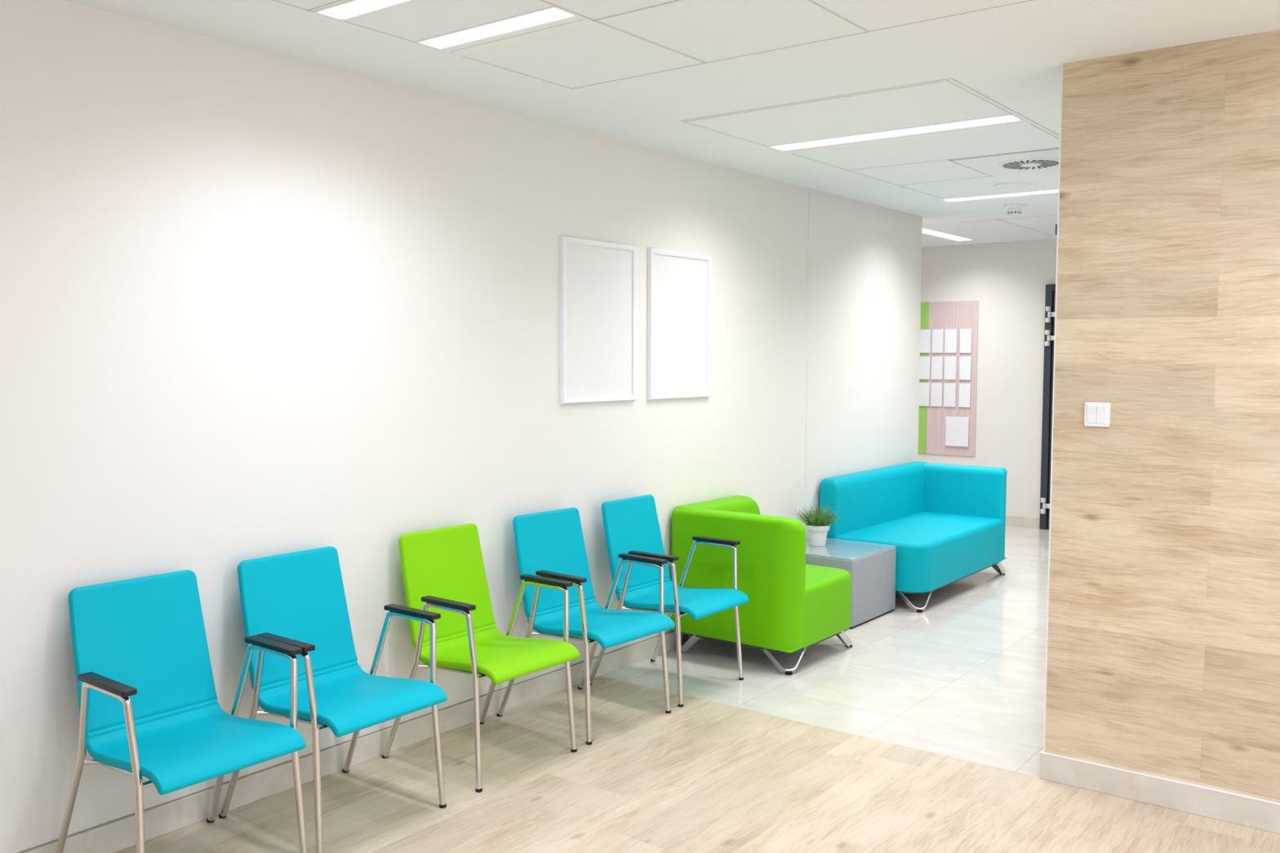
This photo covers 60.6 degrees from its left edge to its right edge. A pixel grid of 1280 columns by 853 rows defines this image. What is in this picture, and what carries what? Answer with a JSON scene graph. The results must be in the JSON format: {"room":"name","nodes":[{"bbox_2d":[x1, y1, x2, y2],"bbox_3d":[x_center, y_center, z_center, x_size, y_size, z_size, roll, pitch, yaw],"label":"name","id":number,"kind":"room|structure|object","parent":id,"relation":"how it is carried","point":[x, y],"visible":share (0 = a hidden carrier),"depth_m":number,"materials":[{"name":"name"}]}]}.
{"room":"hospital interior","nodes":[
{"label":"hospital interior","id":0,"kind":"room"},
{"bbox_2d":[0,0,922,852],"bbox_3d":[-1.458,0.010,3.992,0.201,2.700,11.760,3,5,37],"label":"wall","id":1,"kind":"structure","parent":0,"point":[255,303],"depth_m":4.17,"materials":[{"name":"white paint"}]},
{"bbox_2d":[17,630,703,852],"bbox_3d":[-1.377,1.311,4.013,0.011,0.100,11.760,3,5,37],"label":"baseboard","id":2,"kind":"structure","parent":1,"relation":"attached to","point":[118,835],"depth_m":4.23,"materials":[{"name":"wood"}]},
{"bbox_2d":[559,235,637,404],"bbox_3d":[-0.197,-0.519,5.428,0.022,0.798,0.582,3,5,37],"label":"picture frame","id":3,"kind":"object","parent":1,"relation":"attached to","point":[598,279],"visible":1,"depth_m":5.41,"materials":[{"name":"white"}]},
{"bbox_2d":[647,247,711,399],"bbox_3d":[0.222,-0.552,5.975,0.022,0.800,0.578,3,5,37],"label":"picture frame","id":4,"kind":"object","parent":1,"relation":"attached to","point":[679,283],"visible":1,"depth_m":5.96,"materials":[{"name":"white"}]},
{"bbox_2d":[64,0,1279,247],"bbox_3d":[0.807,-1.372,3.734,8.800,0.100,14.240,3,5,37],"label":"ceiling","id":5,"kind":"structure","parent":0,"point":[1013,55],"depth_m":4.05,"materials":[{"name":"white paint"}]},
{"bbox_2d":[307,0,342,10],"bbox_3d":[-0.784,-1.292,3.240,0.653,0.002,0.005,3,5,37],"label":"trim","id":6,"kind":"structure","parent":5,"relation":"attached to","point":[338,0],"depth_m":3.38,"materials":[{"name":"white metal"}]},
{"bbox_2d":[313,0,416,21],"bbox_3d":[-0.736,-1.295,3.299,0.646,0.004,0.117,3,5,37],"label":"recessed light","id":7,"kind":"object","parent":5,"relation":"in","point":[350,7],"visible":1,"depth_m":3.41,"materials":[{"name":"white plastic"}]},
{"bbox_2d":[271,0,572,88],"bbox_3d":[-1.617,-1.258,2.685,0.005,0.002,4.420,3,5,37],"label":"trim","id":8,"kind":"structure","parent":5,"relation":"attached to","point":[272,0],"depth_m":3.75,"materials":[{"name":"white metal"}]},
{"bbox_2d":[414,5,599,56],"bbox_3d":[-0.453,-1.318,3.669,0.646,0.004,0.222,3,5,37],"label":"recessed light","id":9,"kind":"object","parent":5,"relation":"in","point":[551,20],"visible":1,"depth_m":3.65,"materials":[{"name":"white plastic"}]},
{"bbox_2d":[420,8,573,48],"bbox_3d":[-0.485,-1.315,3.627,0.622,0.004,0.095,3,5,37],"label":"diffuser","id":10,"kind":"object","parent":9,"relation":"attached to","point":[544,16],"depth_m":3.61,"materials":[{"name":"white plastic"}]},
{"bbox_2d":[539,0,706,62],"bbox_3d":[-1.099,-1.231,2.289,0.008,0.002,4.420,3,5,37],"label":"trim","id":11,"kind":"structure","parent":5,"relation":"attached to","point":[544,1],"depth_m":3.64,"materials":[{"name":"white metal"}]},
{"bbox_2d":[594,0,681,21],"bbox_3d":[0.362,-1.284,3.145,1.285,0.002,0.008,3,5,37],"label":"trim","id":12,"kind":"structure","parent":5,"relation":"attached to","point":[675,0],"depth_m":3.42,"materials":[{"name":"white metal"}]},
{"bbox_2d":[572,0,1034,88],"bbox_3d":[0.494,-1.329,3.854,1.938,0.002,0.005,3,5,37],"label":"trim","id":13,"kind":"structure","parent":5,"relation":"attached to","point":[1028,0],"depth_m":3.76,"materials":[{"name":"white metal"}]},
{"bbox_2d":[680,120,942,198],"bbox_3d":[1.133,-1.485,6.277,0.005,0.002,3.120,3,5,37],"label":"trim","id":14,"kind":"structure","parent":5,"relation":"attached to","point":[681,121],"depth_m":6.00,"materials":[{"name":"white metal"}]},
{"bbox_2d":[680,78,951,121],"bbox_3d":[0.697,-1.381,4.653,1.288,0.002,0.008,3,5,37],"label":"trim","id":15,"kind":"structure","parent":5,"relation":"attached to","point":[946,78],"depth_m":4.61,"materials":[{"name":"white metal"}]},
{"bbox_2d":[808,0,869,31],"bbox_3d":[-0.582,-1.204,1.895,0.008,0.002,4.420,3,5,37],"label":"trim","id":16,"kind":"structure","parent":5,"relation":"attached to","point":[811,1],"depth_m":3.47,"materials":[{"name":"white metal"}]},
{"bbox_2d":[768,114,1031,154],"bbox_3d":[1.238,-1.425,5.369,1.264,0.004,0.252,3,5,37],"label":"recessed light","id":17,"kind":"object","parent":5,"relation":"in","point":[1009,120],"visible":1,"depth_m":5.32,"materials":[{"name":"white plastic"}]},
{"bbox_2d":[849,159,949,170],"bbox_3d":[1.455,-1.480,6.201,0.608,0.002,0.006,3,5,37],"label":"trim","id":18,"kind":"structure","parent":5,"relation":"attached to","point":[945,159],"depth_m":6.18,"materials":[{"name":"white metal"}]},
{"bbox_2d":[901,176,988,185],"bbox_3d":[2.305,-1.492,6.424,1.688,0.002,0.007,3,5,37],"label":"trim","id":19,"kind":"structure","parent":5,"relation":"attached to","point":[984,176],"depth_m":6.75,"materials":[{"name":"white metal"}]},
{"bbox_2d":[922,227,973,241],"bbox_3d":[2.465,-1.693,9.545,0.262,0.004,1.724,3,5,37],"label":"recessed light","id":20,"kind":"object","parent":5,"relation":"in","point":[927,233],"visible":0.49,"depth_m":9.85,"materials":[{"name":"white plastic"}]},
{"bbox_2d":[924,214,1057,225],"bbox_3d":[3.139,-1.621,8.427,2.800,0.002,0.008,3,5,37],"label":"trim","id":21,"kind":"structure","parent":5,"relation":"attached to","point":[1056,215],"depth_m":8.69,"materials":[{"name":"white metal"}]},
{"bbox_2d":[941,189,1057,203],"bbox_3d":[2.651,-1.545,7.259,1.269,0.004,0.237,3,5,37],"label":"recessed light","id":22,"kind":"object","parent":5,"relation":"in","point":[1050,192],"visible":0.58,"depth_m":7.38,"materials":[{"name":"white plastic"}]},
{"bbox_2d":[946,80,1059,139],"bbox_3d":[1.720,-1.399,4.969,0.004,0.002,1.690,3,5,37],"label":"trim","id":23,"kind":"structure","parent":5,"relation":"attached to","point":[947,81],"depth_m":4.68,"materials":[{"name":"white metal"}]},
{"bbox_2d":[948,147,1059,176],"bbox_3d":[2.179,-1.461,6.094,0.695,0.021,0.682,3,5,37],"label":"ceiling vent","id":24,"kind":"object","parent":5,"relation":"in","point":[1041,160],"visible":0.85,"depth_m":6.06,"materials":[{"name":"silver metal"}]},
{"bbox_2d":[951,78,1059,136],"bbox_3d":[1.945,-1.415,5.219,0.006,0.002,2.420,3,5,37],"label":"trim","id":25,"kind":"structure","parent":5,"relation":"attached to","point":[951,78],"depth_m":4.71,"materials":[{"name":"white metal"}]},
{"bbox_2d":[992,182,1030,188],"bbox_3d":[2.347,-1.520,6.916,0.224,0.009,0.224,3,5,37],"label":"ceiling speaker","id":26,"kind":"object","parent":5,"relation":"attached to","point":[1011,184],"visible":1,"depth_m":6.89,"materials":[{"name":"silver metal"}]},
{"bbox_2d":[995,183,1027,188],"bbox_3d":[2.347,-1.519,6.916,0.196,0.006,0.196,3,5,37],"label":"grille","id":27,"kind":"object","parent":26,"relation":"attached to","point":[998,185],"depth_m":6.90,"materials":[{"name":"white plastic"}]},
{"bbox_2d":[1004,203,1025,217],"bbox_3d":[2.672,-1.541,7.819,0.144,0.084,0.144,3,5,37],"label":"smoke detector","id":28,"kind":"object","parent":5,"relation":"attached to","point":[1014,210],"visible":1,"depth_m":7.78,"materials":[{"name":"white plastic"}]},
{"bbox_2d":[998,219,1051,235],"bbox_3d":[3.250,-1.671,9.210,0.008,0.002,1.380,3,5,37],"label":"trim","id":29,"kind":"structure","parent":5,"relation":"attached to","point":[998,220],"depth_m":9.17,"materials":[{"name":"white metal"}]},
{"bbox_2d":[114,525,1279,852],"bbox_3d":[0.801,1.422,3.916,8.800,0.100,14.240,3,5,37],"label":"floor","id":30,"kind":"structure","parent":0,"point":[703,775],"depth_m":4.29,"materials":[{"name":"brown wood"}]},
{"bbox_2d":[54,569,307,852],"bbox_3d":[-1.419,0.950,3.388,0.627,0.903,0.578,3,5,38],"label":"armchair","id":31,"kind":"object","parent":30,"relation":"on","point":[150,711],"visible":1,"depth_m":3.43,"materials":[{"name":"teal fabric"}]},
{"bbox_2d":[218,546,447,852],"bbox_3d":[-1.065,0.921,3.846,0.627,0.903,0.578,3,5,37],"label":"armchair","id":32,"kind":"object","parent":30,"relation":"on","point":[298,598],"visible":0.92,"depth_m":3.88,"materials":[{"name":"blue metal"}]},
{"bbox_2d":[382,523,580,792],"bbox_3d":[-0.628,0.885,4.410,0.627,0.903,0.578,3,5,38],"label":"armchair","id":33,"kind":"object","parent":30,"relation":"on","point":[443,571],"visible":0.94,"depth_m":4.45,"materials":[{"name":"green fabric"}]},
{"bbox_2d":[497,507,675,745],"bbox_3d":[-0.231,0.854,4.910,0.627,0.903,0.578,3,5,40],"label":"armchair","id":34,"kind":"object","parent":30,"relation":"on","point":[548,544],"visible":0.97,"depth_m":4.94,"materials":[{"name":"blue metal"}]},
{"bbox_2d":[590,494,749,706],"bbox_3d":[0.150,0.822,5.401,0.627,0.903,0.578,3,5,37],"label":"armchair","id":35,"kind":"object","parent":30,"relation":"on","point":[631,525],"visible":0.91,"depth_m":5.41,"materials":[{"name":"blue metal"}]},
{"bbox_2d":[671,495,852,675],"bbox_3d":[0.688,0.834,6.035,0.767,0.804,0.747,3,5,37],"label":"armchair","id":36,"kind":"object","parent":30,"relation":"on","point":[793,605],"visible":0.89,"depth_m":5.70,"materials":[{"name":"green"}]},
{"bbox_2d":[805,537,896,629],"bbox_3d":[1.218,0.969,6.900,0.570,0.420,0.615,3,5,37],"label":"side table","id":37,"kind":"object","parent":30,"relation":"on","point":[871,566],"visible":0.5,"depth_m":6.71,"materials":[{"name":"grey laminate"}]},
{"bbox_2d":[795,503,839,546],"bbox_3d":[1.121,0.615,6.957,0.291,0.278,0.296,0,4,-3],"label":"potted plant","id":38,"kind":"object","parent":37,"relation":"on","point":[817,528],"visible":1,"depth_m":6.91,"materials":[{"name":"green plant"}]},
{"bbox_2d":[819,461,1007,613],"bbox_3d":[1.969,0.725,7.728,0.744,0.808,1.595,3,5,37],"label":"sofa","id":39,"kind":"object","parent":30,"relation":"on","point":[945,524],"visible":0.78,"depth_m":7.67,"materials":[{"name":"teal"}]},
{"bbox_2d":[917,239,1057,517],"bbox_3d":[5.066,-0.327,9.392,8.800,2.700,0.200,3,5,37],"label":"wall","id":40,"kind":"structure","parent":0,"point":[1008,281],"depth_m":10.45,"materials":[{"name":"white paint"}]},
{"bbox_2d":[918,300,978,456],"bbox_3d":[2.923,-0.478,10.889,0.867,1.512,0.010,3,5,37],"label":"notice board","id":41,"kind":"object","parent":40,"relation":"attached to","point":[957,315],"visible":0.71,"depth_m":10.79,"materials":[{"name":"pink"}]},
{"bbox_2d":[919,382,929,406],"bbox_3d":[2.842,-0.321,10.945,0.108,0.234,0.014,3,5,37],"label":"card","id":42,"kind":"object","parent":41,"relation":"attached to","point":[924,388],"visible":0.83,"depth_m":10.94,"materials":[{"name":"white paper"}]},
{"bbox_2d":[919,356,930,379],"bbox_3d":[2.843,-0.585,10.928,0.108,0.229,0.014,3,5,37],"label":"card","id":43,"kind":"object","parent":41,"relation":"attached to","point":[924,372],"visible":0.84,"depth_m":10.92,"materials":[{"name":"white paper"}]},
{"bbox_2d":[920,328,930,352],"bbox_3d":[2.844,-0.850,10.911,0.108,0.234,0.014,3,5,37],"label":"card","id":44,"kind":"object","parent":41,"relation":"attached to","point":[925,335],"visible":0.91,"depth_m":10.90,"materials":[{"name":"white paper"}]},
{"bbox_2d":[930,382,942,406],"bbox_3d":[2.944,-0.316,10.867,0.116,0.234,0.014,3,5,37],"label":"card","id":45,"kind":"object","parent":41,"relation":"attached to","point":[936,388],"visible":1,"depth_m":10.86,"materials":[{"name":"white paper"}]},
{"bbox_2d":[931,356,942,379],"bbox_3d":[2.945,-0.580,10.850,0.116,0.229,0.014,3,5,37],"label":"card","id":46,"kind":"object","parent":41,"relation":"attached to","point":[936,362],"visible":1,"depth_m":10.84,"materials":[{"name":"white paper"}]},
{"bbox_2d":[931,328,943,352],"bbox_3d":[2.945,-0.845,10.833,0.116,0.234,0.014,3,5,37],"label":"card","id":47,"kind":"object","parent":41,"relation":"attached to","point":[937,334],"visible":1,"depth_m":10.83,"materials":[{"name":"white paper"}]},
{"bbox_2d":[943,382,955,407],"bbox_3d":[3.052,-0.310,10.785,0.119,0.234,0.014,3,5,37],"label":"card","id":48,"kind":"object","parent":41,"relation":"attached to","point":[949,388],"visible":1,"depth_m":10.78,"materials":[{"name":"white paper"}]},
{"bbox_2d":[944,328,956,352],"bbox_3d":[3.053,-0.839,10.751,0.119,0.234,0.014,3,5,37],"label":"card","id":49,"kind":"object","parent":41,"relation":"attached to","point":[950,344],"visible":1,"depth_m":10.74,"materials":[{"name":"white paper"}]},
{"bbox_2d":[944,356,956,379],"bbox_3d":[3.052,-0.574,10.768,0.119,0.229,0.014,3,5,37],"label":"card","id":50,"kind":"object","parent":41,"relation":"attached to","point":[950,362],"visible":1,"depth_m":10.76,"materials":[{"name":"white paper"}]},
{"bbox_2d":[945,416,968,446],"bbox_3d":[3.116,0.048,10.757,0.233,0.292,0.018,3,5,37],"label":"card","id":51,"kind":"object","parent":41,"relation":"attached to","point":[957,428],"visible":1,"depth_m":10.75,"materials":[{"name":"white paper"}]},
{"bbox_2d":[958,383,970,407],"bbox_3d":[3.171,-0.304,10.694,0.115,0.234,0.014,3,5,37],"label":"card","id":52,"kind":"object","parent":41,"relation":"attached to","point":[964,397],"visible":1,"depth_m":10.69,"materials":[{"name":"white paper"}]},
{"bbox_2d":[959,356,971,380],"bbox_3d":[3.171,-0.568,10.677,0.115,0.229,0.014,3,5,37],"label":"card","id":53,"kind":"object","parent":41,"relation":"attached to","point":[965,362],"visible":1,"depth_m":10.67,"materials":[{"name":"white paper"}]},
{"bbox_2d":[960,328,972,352],"bbox_3d":[3.172,-0.833,10.660,0.115,0.234,0.014,3,5,37],"label":"card","id":54,"kind":"object","parent":41,"relation":"attached to","point":[965,334],"visible":1,"depth_m":10.65,"materials":[{"name":"white paper"}]},
{"bbox_2d":[1005,515,1048,529],"bbox_3d":[3.417,0.894,10.599,4.815,0.100,0.011,3,5,37],"label":"baseboard","id":55,"kind":"structure","parent":40,"relation":"attached to","point":[1011,520],"depth_m":10.42,"materials":[{"name":"stone"}]},
{"bbox_2d":[1039,284,1055,529],"bbox_3d":[4.164,-0.154,9.905,1.033,2.285,0.099,3,5,37],"label":"door","id":56,"kind":"structure","parent":40,"relation":"in","point":[1050,303],"depth_m":10.20,"materials":[{"name":"grey metal"}]},
{"bbox_2d":[1044,29,1279,803],"bbox_3d":[3.184,0.085,2.977,3.985,2.700,0.140,3,5,37],"label":"wall","id":57,"kind":"structure","parent":0,"point":[1163,645],"depth_m":3.88,"materials":[{"name":"brown wood"}]},
{"bbox_2d":[1043,63,1062,751],"bbox_3d":[1.563,-0.043,4.136,0.006,2.600,0.019,3,5,37],"label":"trim","id":58,"kind":"structure","parent":57,"relation":"attached to","point":[1061,64],"depth_m":4.13,"materials":[{"name":"white plastic"}]},
{"bbox_2d":[1084,401,1110,426],"bbox_3d":[1.678,-0.044,4.024,0.090,0.090,0.016,3,5,37],"label":"light switch","id":59,"kind":"object","parent":57,"relation":"attached to","point":[1095,414],"visible":1,"depth_m":4.02,"materials":[{"name":"white plastic"}]},
{"bbox_2d":[1039,751,1279,834],"bbox_3d":[3.130,1.386,3.005,3.999,0.100,0.013,3,5,37],"label":"baseboard","id":60,"kind":"structure","parent":57,"relation":"attached to","point":[1244,811],"depth_m":3.94,"materials":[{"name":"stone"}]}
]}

